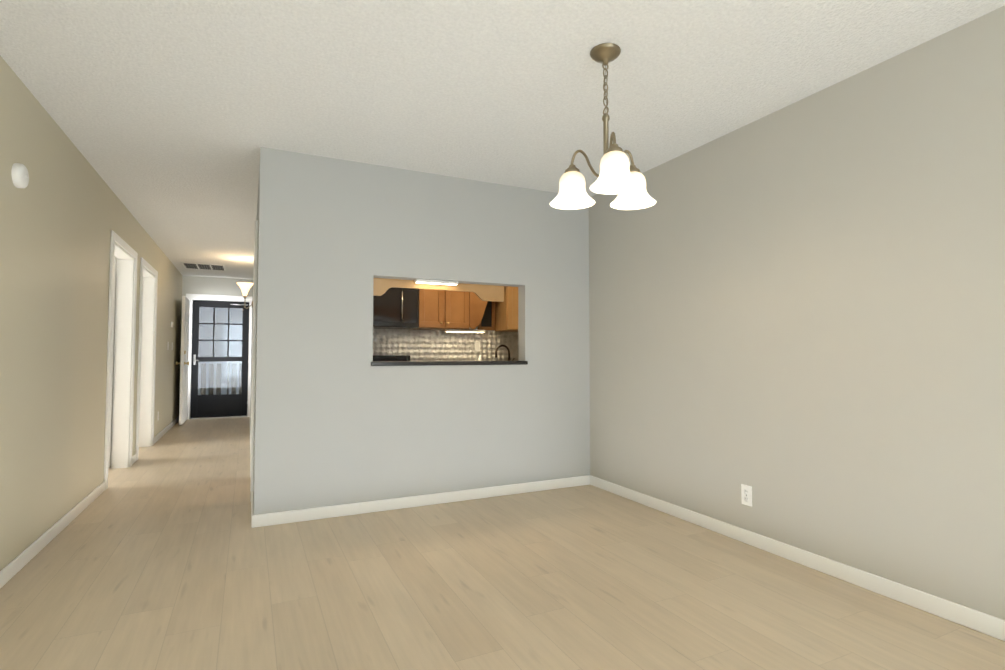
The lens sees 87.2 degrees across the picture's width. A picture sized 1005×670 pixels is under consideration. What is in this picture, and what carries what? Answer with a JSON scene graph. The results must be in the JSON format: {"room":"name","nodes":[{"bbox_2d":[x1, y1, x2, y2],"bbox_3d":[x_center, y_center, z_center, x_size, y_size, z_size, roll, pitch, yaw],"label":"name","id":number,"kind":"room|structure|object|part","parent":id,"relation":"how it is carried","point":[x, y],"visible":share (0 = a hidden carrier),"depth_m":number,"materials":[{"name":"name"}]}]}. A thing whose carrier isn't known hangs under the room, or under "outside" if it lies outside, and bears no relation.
{"room":"empty dining room","nodes":[
{"label":"empty dining room","id":0,"kind":"room"},
{"bbox_2d":[0,56,181,570],"bbox_3d":[-2.741,-0.011,3.178,0.120,2.440,12.920,1,-2,-26],"label":"wall","id":1,"kind":"structure","parent":0,"point":[64,212],"depth_m":3.11,"materials":[{"name":"beige paint"}]},
{"bbox_2d":[11,163,28,187],"bbox_3d":[-2.345,-0.775,2.572,0.041,0.120,0.120,1,-2,-26],"label":"smoke detector","id":2,"kind":"object","parent":1,"relation":"attached to","point":[20,175],"visible":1,"depth_m":2.54,"materials":[{"name":"white plastic"}]},
{"bbox_2d":[0,481,104,588],"bbox_3d":[-1.538,1.078,0.789,0.013,0.078,7.650,1,-2,-26],"label":"baseboard","id":3,"kind":"structure","parent":1,"relation":"attached to","point":[22,559],"depth_m":2.99,"materials":[{"name":"white wood"}]},
{"bbox_2d":[104,230,137,489],"bbox_3d":[-3.487,0.213,4.721,0.156,2.110,1.060,1,-2,-26],"label":"door frame","id":4,"kind":"structure","parent":1,"relation":"attached to","point":[124,371],"depth_m":5.11,"materials":[{"name":"white wood"}]},
{"bbox_2d":[132,454,136,463],"bbox_3d":[-3.714,1.252,5.307,0.013,0.078,0.265,1,-2,-26],"label":"baseboard","id":5,"kind":"structure","parent":1,"relation":"attached to","point":[134,458],"depth_m":5.32,"materials":[{"name":"white wood"}]},
{"bbox_2d":[135,257,157,459],"bbox_3d":[-4.059,0.259,5.907,0.156,2.110,1.045,1,-2,-26],"label":"door frame","id":6,"kind":"structure","parent":1,"relation":"attached to","point":[146,360],"depth_m":6.29,"materials":[{"name":"white wood"}]},
{"bbox_2d":[154,416,178,443],"bbox_3d":[-4.828,1.341,7.618,0.013,0.078,2.780,1,-2,-26],"label":"baseboard","id":7,"kind":"structure","parent":1,"relation":"attached to","point":[158,436],"depth_m":7.32,"materials":[{"name":"white wood"}]},
{"bbox_2d":[108,256,116,467],"bbox_3d":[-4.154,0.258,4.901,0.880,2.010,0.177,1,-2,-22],"label":"door frame","id":8,"kind":"structure","parent":0,"point":[112,361],"depth_m":5.06,"materials":[{"name":"white wood"}]},
{"bbox_2d":[179,276,252,405],"bbox_3d":[-4.977,0.221,9.200,1.080,2.440,0.120,1,-2,-26],"label":"wall","id":9,"kind":"structure","parent":0,"point":[208,285],"depth_m":9.15,"materials":[{"name":"grey paint"}]},
{"bbox_2d":[176,294,251,424],"bbox_3d":[-4.781,0.358,8.806,1.063,2.135,1.010,1,-2,-26],"label":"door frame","id":10,"kind":"structure","parent":9,"relation":"attached to","point":[194,404],"depth_m":9.17,"materials":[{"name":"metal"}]},
{"bbox_3d":[-4.944,0.280,9.252,0.680,1.525,0.005,1,-2,-26],"label":"glass","id":11,"kind":"part","parent":10,"relation":"part of","materials":[{"name":"clear glass"}]},
{"bbox_2d":[250,164,259,504],"bbox_3d":[-3.017,0.117,6.514,0.120,2.440,6.665,1,-2,-26],"label":"wall","id":12,"kind":"structure","parent":0,"point":[257,217],"depth_m":3.80,"materials":[{"name":"grey paint"}]},
{"bbox_2d":[237,282,252,308],"bbox_3d":[-3.604,-0.544,7.381,0.224,0.360,0.224,1,-2,-26],"label":"sconce","id":13,"kind":"object","parent":12,"relation":"attached to","point":[245,287],"visible":0.98,"depth_m":7.35,"materials":[{"name":"white glass"}]},
{"bbox_3d":[-3.604,-0.635,7.385,0.224,0.178,0.224,1,-2,-26],"label":"lamp shade","id":14,"kind":"part","parent":13,"relation":"part of","materials":[{"name":"white glass"}]},
{"bbox_2d":[251,491,253,511],"bbox_3d":[-1.722,1.188,3.628,0.013,0.078,0.630,1,-2,-26],"label":"baseboard","id":15,"kind":"structure","parent":12,"relation":"attached to","point":[252,506],"depth_m":3.60,"materials":[{"name":"white wood"}]},
{"bbox_2d":[250,220,257,501],"bbox_3d":[-2.002,0.201,4.403,0.156,2.110,0.940,1,-2,-26],"label":"door frame","id":16,"kind":"structure","parent":12,"relation":"attached to","point":[253,356],"depth_m":3.96,"materials":[{"name":"white wood"}]},
{"bbox_2d":[254,147,589,514],"bbox_3d":[-0.094,0.026,4.158,3.340,2.440,0.120,1,-2,-26],"label":"wall","id":17,"kind":"structure","parent":0,"point":[340,419],"depth_m":3.78,"materials":[{"name":"grey paint"}]},
{"bbox_2d":[251,475,587,527],"bbox_3d":[-0.428,1.197,3.879,2.563,0.078,0.019,1,-2,-26],"label":"baseboard","id":18,"kind":"structure","parent":17,"relation":"attached to","point":[268,519],"depth_m":3.75,"materials":[{"name":"white wood"}]},
{"bbox_2d":[373,278,503,301],"bbox_3d":[-0.493,-0.369,4.061,1.111,0.178,0.020,1,-2,-26],"label":"valance","id":19,"kind":"object","parent":17,"relation":"attached to","point":[382,286],"visible":0.48,"depth_m":4.08,"materials":[{"name":"brown wood"}]},
{"bbox_2d":[371,361,527,365],"bbox_3d":[-0.420,0.216,4.071,1.241,0.030,0.300,1,-2,-26],"label":"sill","id":20,"kind":"structure","parent":17,"relation":"on","point":[399,363],"depth_m":3.90,"materials":[{"name":"stone"}]},
{"bbox_2d":[414,279,457,284],"bbox_3d":[-0.497,-0.398,3.986,0.330,0.024,0.060,1,-2,-26],"label":"ceiling light","id":21,"kind":"object","parent":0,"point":[424,281],"visible":0.94,"depth_m":3.96,"materials":[{"name":"white plastic"}]},
{"bbox_2d":[0,417,1004,669],"bbox_3d":[-1.811,1.248,3.411,8.200,0.060,13.220,1,-2,-26],"label":"floor","id":22,"kind":"structure","parent":0,"point":[160,555],"depth_m":2.41,"materials":[{"name":"brown wood"}]},
{"bbox_2d":[373,355,409,360],"bbox_3d":[-1.221,0.738,5.282,0.752,1.065,0.671,1,-2,-26],"label":"range","id":23,"kind":"object","parent":22,"relation":"on","point":[391,357],"depth_m":5.60,"materials":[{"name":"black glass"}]},
{"bbox_3d":[-0.770,0.845,5.532,3.096,0.910,0.625,1,-2,-26],"label":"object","id":24,"kind":"object","parent":22,"relation":"on","visible":0},
{"bbox_2d":[474,342,514,360],"bbox_3d":[-0.080,0.238,5.920,0.720,0.337,0.554,1,-2,-26],"label":"faucet","id":25,"kind":"object","parent":24,"relation":"on","point":[476,346],"visible":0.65,"depth_m":6.12,"materials":[{"name":"brown metal"}]},
{"bbox_2d":[0,0,1004,279],"bbox_3d":[-1.811,-1.250,3.507,8.200,0.060,13.220,1,-2,-26],"label":"ceiling","id":26,"kind":"structure","parent":0,"point":[170,118],"depth_m":2.59,"materials":[{"name":"white paint"}]},
{"bbox_2d":[181,262,225,270],"bbox_3d":[-4.534,-1.038,8.024,0.570,0.014,0.550,1,-2,-26],"label":"ceiling vent","id":27,"kind":"object","parent":26,"relation":"in","point":[204,266],"visible":1,"depth_m":7.98,"materials":[{"name":"white metal"}]},
{"bbox_2d":[550,43,655,209],"bbox_3d":[0.492,-0.933,2.348,0.458,0.662,0.482,1,-2,-26],"label":"chandelier","id":28,"kind":"object","parent":26,"relation":"hanging from","point":[622,177],"visible":1,"depth_m":2.34,"materials":[{"name":"white glass"}]},
{"bbox_2d":[589,6,1004,619],"bbox_3d":[2.100,-0.064,1.811,0.120,2.440,6.255,1,-2,-26],"label":"wall","id":29,"kind":"structure","parent":0,"point":[797,316],"depth_m":2.60,"materials":[{"name":"beige paint"}]},
{"bbox_2d":[741,484,751,506],"bbox_3d":[1.413,0.927,3.052,0.008,0.116,0.072,1,-2,-26],"label":"outlet","id":30,"kind":"object","parent":29,"relation":"attached to","point":[746,494],"visible":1,"depth_m":3.05,"materials":[{"name":"white plastic"}]},
{"bbox_2d":[588,475,1004,640],"bbox_3d":[2.065,1.113,1.683,0.013,0.078,6.135,1,-2,-26],"label":"baseboard","id":31,"kind":"structure","parent":29,"relation":"attached to","point":[984,623],"depth_m":2.58,"materials":[{"name":"white wood"}]},
{"bbox_3d":[-0.880,0.094,5.926,3.220,2.440,0.120,1,-2,-26],"label":"wall","id":32,"kind":"structure","parent":0,"visible":0},
{"bbox_2d":[413,289,472,329],"bbox_3d":[-0.689,-0.442,5.779,0.581,0.760,0.340,1,-2,-26],"label":"upper cabinet","id":33,"kind":"object","parent":32,"relation":"attached to","point":[442,309],"depth_m":5.63,"materials":[{"name":"brown wood"}]},
{"bbox_2d":[373,287,418,328],"bbox_3d":[-1.276,-0.292,5.435,0.754,0.435,0.439,1,-2,-26],"label":"microwave","id":34,"kind":"object","parent":33,"relation":"attached to","point":[395,308],"visible":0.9,"depth_m":5.33,"materials":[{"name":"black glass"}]},
{"bbox_2d":[445,329,484,332],"bbox_3d":[-0.408,-0.045,5.793,0.450,0.030,0.070,1,-2,-26],"label":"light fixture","id":35,"kind":"object","parent":33,"relation":"attached to","point":[464,330],"visible":1,"depth_m":5.75,"materials":[{"name":"white plastic"}]},
{"bbox_2d":[373,326,517,360],"bbox_3d":[-0.905,-0.055,5.845,3.090,0.908,0.006,1,-2,-26],"label":"backsplash","id":36,"kind":"structure","parent":32,"relation":"attached to","point":[429,345],"depth_m":5.95,"materials":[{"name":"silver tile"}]},
{"bbox_2d":[478,301,494,329],"bbox_3d":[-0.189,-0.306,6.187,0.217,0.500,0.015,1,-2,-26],"label":"upper cabinet","id":37,"kind":"object","parent":32,"relation":"attached to","point":[487,322],"visible":0.38,"depth_m":6.20,"materials":[{"name":"brown wood"}]},
{"bbox_2d":[495,286,517,331],"bbox_3d":[0.270,-0.424,6.240,0.643,0.760,0.340,1,-2,-26],"label":"upper cabinet","id":38,"kind":"object","parent":32,"relation":"attached to","point":[506,312],"depth_m":5.99,"materials":[{"name":"brown wood"}]},
{"label":"outside","id":39,"kind":"structure","parent":0,"visible":0},
{"bbox_3d":[-5.790,1.562,10.978,5.200,0.095,3.880,1,-2,-26],"label":"porch","id":40,"kind":"object","parent":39,"visible":0},
{"bbox_2d":[191,361,247,403],"bbox_3d":[-5.591,0.972,10.586,4.300,1.055,0.100,1,-2,-26],"label":"porch railing","id":41,"kind":"object","parent":40,"relation":"on","point":[222,377],"depth_m":10.54,"materials":[{"name":"white"}]},
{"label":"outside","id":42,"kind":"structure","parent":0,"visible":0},
{"bbox_2d":[192,300,248,356],"bbox_3d":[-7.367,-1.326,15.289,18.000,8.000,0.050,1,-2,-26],"label":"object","id":43,"kind":"structure","parent":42,"point":[218,331],"depth_m":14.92,"materials":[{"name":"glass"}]},
{"bbox_2d":[201,363,247,406],"bbox_3d":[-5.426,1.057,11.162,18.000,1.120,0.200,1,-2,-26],"label":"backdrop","id":44,"kind":"structure","parent":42,"point":[217,381],"depth_m":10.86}
]}

